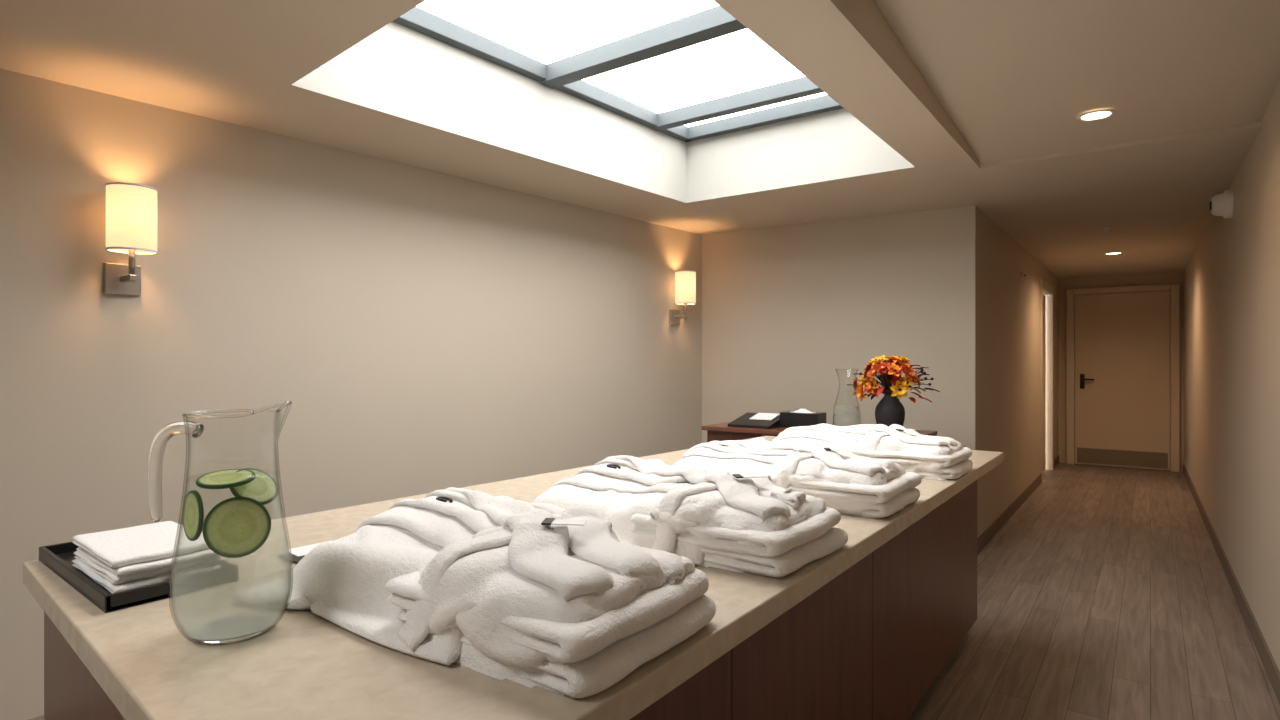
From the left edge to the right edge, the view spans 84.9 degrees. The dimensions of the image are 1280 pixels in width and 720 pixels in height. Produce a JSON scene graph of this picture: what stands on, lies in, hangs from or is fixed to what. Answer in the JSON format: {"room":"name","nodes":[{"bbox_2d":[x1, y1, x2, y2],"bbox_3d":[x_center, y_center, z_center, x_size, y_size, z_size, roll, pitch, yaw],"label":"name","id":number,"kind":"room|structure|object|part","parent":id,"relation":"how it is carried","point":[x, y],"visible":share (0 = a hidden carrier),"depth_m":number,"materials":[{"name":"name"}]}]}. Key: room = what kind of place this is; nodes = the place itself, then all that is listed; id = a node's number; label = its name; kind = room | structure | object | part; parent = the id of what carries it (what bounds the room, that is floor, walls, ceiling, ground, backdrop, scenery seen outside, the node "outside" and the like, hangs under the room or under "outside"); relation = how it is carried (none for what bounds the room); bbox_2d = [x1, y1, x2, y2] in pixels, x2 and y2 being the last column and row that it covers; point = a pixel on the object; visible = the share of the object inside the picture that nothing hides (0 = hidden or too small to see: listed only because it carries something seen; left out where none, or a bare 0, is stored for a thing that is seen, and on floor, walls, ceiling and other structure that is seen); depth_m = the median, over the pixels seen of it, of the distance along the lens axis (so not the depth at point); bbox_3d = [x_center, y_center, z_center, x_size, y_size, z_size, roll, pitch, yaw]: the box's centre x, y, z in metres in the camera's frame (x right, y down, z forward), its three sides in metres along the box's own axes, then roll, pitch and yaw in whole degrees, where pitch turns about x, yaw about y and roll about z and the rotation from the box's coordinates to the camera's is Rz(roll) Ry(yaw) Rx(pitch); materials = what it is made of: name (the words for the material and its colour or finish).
{"room":"spa reception area","nodes":[
{"label":"spa reception area","id":0,"kind":"room"},
{"bbox_2d":[0,69,701,719],"bbox_3d":[-1.821,-0.150,3.302,0.166,3.000,7.616,0,0,40],"label":"wall","id":1,"kind":"structure","parent":0,"point":[424,331],"depth_m":3.36,"materials":[{"name":"paint"}]},
{"bbox_2d":[103,182,157,295],"bbox_3d":[-2.036,-0.476,2.796,0.204,0.422,0.169,0,0,36],"label":"wall sconce","id":2,"kind":"object","parent":1,"relation":"attached to","point":[131,208],"visible":1,"depth_m":2.74,"materials":[{"name":"fabric"}]},
{"bbox_3d":[-2.107,-0.328,2.848,0.030,0.125,0.124,0,0,36],"label":"plate","id":3,"kind":"part","parent":2,"relation":"part of","materials":[{"name":"silver metal"}]},
{"bbox_3d":[-2.055,-0.327,2.811,0.107,0.024,0.024,0,0,36],"label":"arm","id":4,"kind":"part","parent":2,"relation":"part of","materials":[{"name":"silver metal"}]},
{"bbox_3d":[-2.022,-0.558,2.786,0.166,0.253,0.166,0,0,36],"label":"lamp shade","id":5,"kind":"part","parent":2,"relation":"part of","materials":[{"name":"fabric"}]},
{"bbox_3d":[-2.022,-0.406,2.786,0.022,0.192,0.022,0,0,36],"label":"stem","id":6,"kind":"part","parent":2,"relation":"part of","materials":[{"name":"silver metal"}]},
{"bbox_2d":[669,270,695,324],"bbox_3d":[0.350,-0.497,5.636,0.204,0.425,0.169,0,0,36],"label":"wall sconce","id":7,"kind":"object","parent":1,"relation":"attached to","point":[685,280],"visible":1,"depth_m":5.57,"materials":[{"name":"fabric"}]},
{"bbox_3d":[0.280,-0.347,5.687,0.030,0.125,0.124,0,0,36],"label":"plate","id":8,"kind":"part","parent":7,"relation":"part of","materials":[{"name":"silver metal"}]},
{"bbox_3d":[0.331,-0.347,5.650,0.107,0.024,0.024,0,0,36],"label":"arm","id":9,"kind":"part","parent":7,"relation":"part of","materials":[{"name":"silver metal"}]},
{"bbox_3d":[0.364,-0.425,5.625,0.022,0.190,0.022,0,0,36],"label":"stem","id":10,"kind":"part","parent":7,"relation":"part of","materials":[{"name":"silver metal"}]},
{"bbox_3d":[0.364,-0.579,5.625,0.166,0.258,0.166,0,0,36],"label":"lamp shade","id":11,"kind":"part","parent":7,"relation":"part of","materials":[{"name":"fabric"}]},
{"bbox_2d":[0,0,1008,234],"bbox_3d":[-0.918,-1.070,2.619,3.030,0.001,7.750,0,0,36],"label":"ceiling","id":12,"kind":"structure","parent":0,"point":[238,62],"depth_m":2.75,"materials":[{"name":"paint"}]},
{"bbox_2d":[292,21,914,202],"bbox_3d":[0.041,-1.325,3.238,1.650,0.510,2.800,0,0,36],"label":"skylight well","id":13,"kind":"object","parent":12,"relation":"attached to","point":[398,70],"visible":0.62,"depth_m":3.94,"materials":[{"name":"white paint"}]},
{"bbox_2d":[393,7,690,141],"bbox_3d":[-0.501,-1.520,3.726,0.060,0.080,2.634,0,0,39],"label":"frame","id":14,"kind":"object","parent":13,"relation":"attached to","point":[417,19],"visible":0.75,"depth_m":3.54,"materials":[{"name":"metal"}]},
{"bbox_2d":[540,5,746,88],"bbox_3d":[0.128,-1.515,3.298,1.560,0.090,0.100,0,0,36],"label":"mullion","id":15,"kind":"object","parent":13,"relation":"attached to","point":[715,22],"visible":0.67,"depth_m":3.34,"materials":[{"name":"metal"}]},
{"bbox_2d":[651,76,823,130],"bbox_3d":[0.702,-1.518,4.043,1.510,0.085,0.075,0,0,36],"label":"mullion","id":16,"kind":"object","parent":13,"relation":"attached to","point":[800,87],"visible":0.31,"depth_m":4.10,"materials":[{"name":"metal"}]},
{"bbox_2d":[684,95,842,141],"bbox_3d":[0.904,-1.520,4.295,1.500,0.080,0.065,0,0,36],"label":"frame","id":17,"kind":"object","parent":13,"relation":"attached to","point":[825,103],"visible":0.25,"depth_m":4.36,"materials":[{"name":"metal"}]},
{"bbox_2d":[28,463,1279,719],"bbox_3d":[1.399,1.380,4.549,4.900,0.060,13.400,0,0,36],"label":"floor","id":18,"kind":"structure","parent":0,"point":[1107,594],"depth_m":3.66,"materials":[{"name":"brown wood"}]},
{"bbox_2d":[23,436,1002,719],"bbox_3d":[0.158,0.900,2.431,1.450,0.900,3.505,0,0,36],"label":"counter","id":19,"kind":"object","parent":18,"relation":"on","point":[863,629],"depth_m":1.37,"materials":[{"name":"beige stone"}]},
{"bbox_2d":[39,541,238,612],"bbox_3d":[-1.085,0.435,1.500,0.534,0.030,0.225,0,0,39],"label":"serving tray","id":20,"kind":"object","parent":19,"relation":"on","point":[58,558],"visible":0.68,"depth_m":1.36,"materials":[{"name":"black paint"}]},
{"bbox_2d":[72,521,222,593],"bbox_3d":[-1.032,0.407,1.473,0.296,0.069,0.215,0,0,36],"label":"washcloths","id":21,"kind":"object","parent":20,"relation":"on","point":[123,559],"visible":0.92,"depth_m":1.40,"materials":[{"name":"white fabric"}]},
{"bbox_2d":[148,401,292,644],"bbox_3d":[-0.688,0.259,1.169,0.217,0.382,0.177,0,0,36],"label":"water pitcher","id":22,"kind":"object","parent":19,"relation":"on","point":[239,525],"visible":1,"depth_m":1.14,"materials":[{"name":"clear glass"}]},
{"bbox_3d":[-0.775,0.186,1.167,0.090,0.169,0.024,0,0,4],"label":"handle","id":23,"kind":"part","parent":22,"relation":"part of","materials":[{"name":"clear glass"}]},
{"bbox_2d":[278,541,331,563],"bbox_3d":[-0.740,0.446,1.616,0.160,0.008,0.140,0,0,36],"label":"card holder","id":24,"kind":"object","parent":19,"relation":"on","point":[295,555],"visible":0.32,"depth_m":1.60,"materials":[{"name":"white"}]},
{"bbox_2d":[231,487,715,697],"bbox_3d":[-0.307,0.363,1.354,0.922,0.172,0.594,0,0,34],"label":"bathrobe","id":25,"kind":"object","parent":19,"relation":"on","point":[547,596],"visible":1,"depth_m":1.10,"materials":[{"name":"white fabric"}]},
{"bbox_3d":[-0.090,0.882,1.081,0.016,0.765,0.916,0,0,36],"label":"panel","id":26,"kind":"part","parent":19,"relation":"part of","materials":[{"name":"brown wood"}]},
{"bbox_2d":[532,455,847,576],"bbox_3d":[0.060,0.364,1.852,0.924,0.170,0.602,0,0,34],"label":"bathrobe","id":27,"kind":"object","parent":19,"relation":"on","point":[740,521],"visible":0.9,"depth_m":1.59,"materials":[{"name":"white fabric"}]},
{"bbox_2d":[672,437,921,517],"bbox_3d":[0.457,0.364,2.393,0.910,0.171,0.592,0,0,36],"label":"bathrobe","id":28,"kind":"object","parent":19,"relation":"on","point":[850,483],"visible":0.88,"depth_m":2.14,"materials":[{"name":"white fabric"}]},
{"bbox_3d":[0.448,0.882,1.808,0.016,0.765,0.886,0,0,36],"label":"panel","id":29,"kind":"part","parent":19,"relation":"part of","materials":[{"name":"brown wood"}]},
{"bbox_2d":[772,424,972,479],"bbox_3d":[0.935,0.363,3.045,0.941,0.172,0.605,0,0,36],"label":"bathrobe","id":30,"kind":"object","parent":19,"relation":"on","point":[930,457],"visible":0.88,"depth_m":2.78,"materials":[{"name":"white fabric"}]},
{"bbox_3d":[1.178,0.882,2.798,0.016,0.765,1.566,0,0,36],"label":"panel","id":31,"kind":"part","parent":19,"relation":"part of","materials":[{"name":"brown wood"}]},
{"bbox_2d":[701,422,936,442],"bbox_3d":[1.140,0.897,4.559,1.370,0.905,0.590,0,0,36],"label":"credenza","id":32,"kind":"object","parent":18,"relation":"on","point":[721,431],"visible":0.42,"depth_m":4.59,"materials":[{"name":"brown wood"}]},
{"bbox_2d":[728,412,779,428],"bbox_3d":[0.789,0.404,4.697,0.300,0.082,0.280,0,0,36],"label":"folder","id":33,"kind":"object","parent":32,"relation":"on","point":[748,420],"visible":0.86,"depth_m":4.65,"materials":[{"name":"black leather"}]},
{"bbox_2d":[780,409,825,427],"bbox_3d":[1.074,0.382,4.613,0.260,0.126,0.160,0,0,36],"label":"tissue box","id":34,"kind":"object","parent":32,"relation":"on","point":[801,417],"visible":0.9,"depth_m":4.56,"materials":[{"name":"black paint"}]},
{"bbox_2d":[847,355,939,426],"bbox_3d":[1.546,0.208,4.230,0.504,0.474,0.457,0,0,36],"label":"flower vase","id":35,"kind":"object","parent":32,"relation":"on","point":[889,411],"visible":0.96,"depth_m":4.15,"materials":[{"name":"orange plant"}]},
{"bbox_2d":[702,206,973,449],"bbox_3d":[1.419,0.130,5.494,2.231,2.440,0.125,0,0,33],"label":"wall","id":36,"kind":"structure","parent":0,"point":[784,308],"depth_m":5.36,"materials":[{"name":"paint"}]},
{"bbox_2d":[974,205,1057,537],"bbox_3d":[3.897,0.130,7.108,0.121,2.440,5.521,0,0,36],"label":"wall","id":37,"kind":"structure","parent":0,"point":[1006,306],"depth_m":5.89,"materials":[{"name":"paint"}]},
{"bbox_2d":[977,474,1041,554],"bbox_3d":[3.364,1.300,6.266,0.012,0.100,3.550,0,0,36],"label":"baseboard","id":38,"kind":"structure","parent":37,"relation":"attached to","point":[991,531],"depth_m":5.78,"materials":[{"name":"wood"}]},
{"bbox_2d":[1020,271,1025,279],"bbox_3d":[3.584,-0.790,6.545,0.038,0.080,0.080,0,0,36],"label":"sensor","id":39,"kind":"object","parent":37,"relation":"attached to","point":[1023,275],"visible":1,"depth_m":6.53,"materials":[{"name":"white plastic"}]},
{"bbox_2d":[1040,279,1042,481],"bbox_3d":[4.393,0.230,7.769,0.124,2.240,0.090,0,0,36],"label":"door frame","id":40,"kind":"structure","parent":37,"relation":"attached to","point":[1041,280],"depth_m":7.70,"materials":[{"name":"paint"}]},
{"bbox_2d":[1043,281,1052,294],"bbox_3d":[4.714,-0.845,8.209,0.124,0.090,1.000,0,0,36],"label":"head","id":41,"kind":"object","parent":37,"relation":"attached to","point":[1047,289],"visible":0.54,"depth_m":8.21},
{"bbox_2d":[1043,294,1045,470],"bbox_3d":[4.690,0.275,8.226,0.035,2.130,0.940,0,0,36],"label":"leaf","id":42,"kind":"object","parent":41,"relation":"attached to","point":[1044,296],"visible":0.3,"depth_m":8.50,"materials":[{"name":"paint"}]},
{"bbox_2d":[1045,288,1053,469],"bbox_3d":[5.035,0.230,8.649,0.124,2.240,0.090,0,0,36],"label":"door frame","id":43,"kind":"structure","parent":37,"relation":"attached to","point":[1049,298],"depth_m":8.61,"materials":[{"name":"paint"}]},
{"bbox_2d":[1054,455,1058,467],"bbox_3d":[5.305,1.300,8.928,0.012,0.100,0.680,0,0,36],"label":"baseboard","id":44,"kind":"structure","parent":37,"relation":"attached to","point":[1056,460],"depth_m":8.92,"materials":[{"name":"wood"}]},
{"bbox_2d":[830,0,1279,201],"bbox_3d":[0.920,-1.329,1.278,1.520,0.518,7.750,0,0,36],"label":"ceiling","id":45,"kind":"structure","parent":0,"point":[1190,85],"depth_m":2.88,"materials":[{"name":"beige paint"}]},
{"bbox_2d":[1077,109,1115,120],"bbox_3d":[2.099,-1.125,3.222,0.151,0.005,0.151,0,0,36],"label":"recessed light","id":46,"kind":"object","parent":45,"relation":"in","point":[1104,113],"visible":1,"depth_m":3.22,"materials":[{"name":"white plastic"}]},
{"bbox_2d":[976,175,1235,278],"bbox_3d":[4.561,-1.068,6.637,1.950,0.001,5.500,0,0,36],"label":"ceiling","id":47,"kind":"structure","parent":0,"point":[1159,228],"depth_m":5.60,"materials":[{"name":"beige paint"}]},
{"bbox_2d":[1101,227,1111,231],"bbox_3d":[3.772,-1.053,5.665,0.076,0.030,0.076,0,0,36],"label":"sprinkler head","id":48,"kind":"object","parent":47,"relation":"attached to","point":[1105,229],"visible":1,"depth_m":5.65},
{"bbox_2d":[1104,252,1122,254],"bbox_3d":[4.730,-1.065,6.996,0.162,0.005,0.162,0,0,36],"label":"recessed light","id":49,"kind":"object","parent":47,"relation":"in","point":[1110,253],"visible":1,"depth_m":6.99,"materials":[{"name":"white plastic"}]},
{"bbox_2d":[1058,271,1183,471],"bbox_3d":[6.086,0.130,8.855,1.800,2.440,0.120,0,0,36],"label":"wall","id":50,"kind":"structure","parent":0,"point":[1167,277],"depth_m":8.96,"materials":[{"name":"paint"}]},
{"bbox_2d":[1066,289,1074,463],"bbox_3d":[5.598,0.215,9.102,0.090,2.270,0.055,0,0,36],"label":"door frame","id":51,"kind":"structure","parent":50,"relation":"attached to","point":[1070,296],"depth_m":9.08,"materials":[{"name":"paint"}]},
{"bbox_2d":[1074,284,1169,294],"bbox_3d":[6.034,-0.882,8.784,0.990,0.075,0.055,0,0,36],"label":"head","id":52,"kind":"object","parent":50,"relation":"attached to","point":[1163,287],"visible":1,"depth_m":8.75},
{"bbox_2d":[1075,291,1169,469],"bbox_3d":[6.040,0.250,8.791,0.980,2.180,0.034,0,0,36],"label":"leaf","id":53,"kind":"object","parent":50,"relation":"attached to","point":[1122,340],"visible":1,"depth_m":8.76,"materials":[{"name":"paint"}]},
{"bbox_2d":[1080,374,1084,388],"bbox_3d":[5.696,0.275,9.016,0.050,0.190,0.011,0,0,36],"label":"lock plate","id":54,"kind":"object","parent":53,"relation":"attached to","point":[1082,376],"visible":1,"depth_m":9.01,"materials":[{"name":"black paint"}]},
{"bbox_2d":[1077,447,1167,468],"bbox_3d":[6.028,1.225,8.775,0.940,0.190,0.008,0,0,36],"label":"kick plate","id":55,"kind":"object","parent":53,"relation":"attached to","point":[1084,455],"visible":1,"depth_m":8.76,"materials":[{"name":"brown metal"}]},
{"bbox_2d":[1170,284,1179,471],"bbox_3d":[6.470,0.215,8.466,0.090,2.270,0.055,0,0,36],"label":"door frame","id":56,"kind":"structure","parent":50,"relation":"attached to","point":[1174,288],"depth_m":8.44,"materials":[{"name":"paint"}]},
{"bbox_2d":[1184,78,1279,670],"bbox_3d":[2.908,-0.150,3.139,0.180,3.000,12.904,0,0,35],"label":"wall","id":57,"kind":"structure","parent":0,"point":[1232,276],"depth_m":3.72,"materials":[{"name":"paint"}]},
{"bbox_2d":[1209,189,1233,218],"bbox_3d":[3.520,-0.940,4.240,0.108,0.170,0.170,0,0,36],"label":"smoke detector","id":58,"kind":"object","parent":57,"relation":"attached to","point":[1220,204],"visible":0.98,"depth_m":4.20,"materials":[{"name":"white plastic"}]},
{"bbox_2d":[1183,464,1279,703],"bbox_3d":[3.116,1.300,3.594,0.012,0.100,11.881,0,0,35],"label":"baseboard","id":59,"kind":"structure","parent":57,"relation":"attached to","point":[1273,673],"depth_m":3.70,"materials":[{"name":"wood"}]}
]}

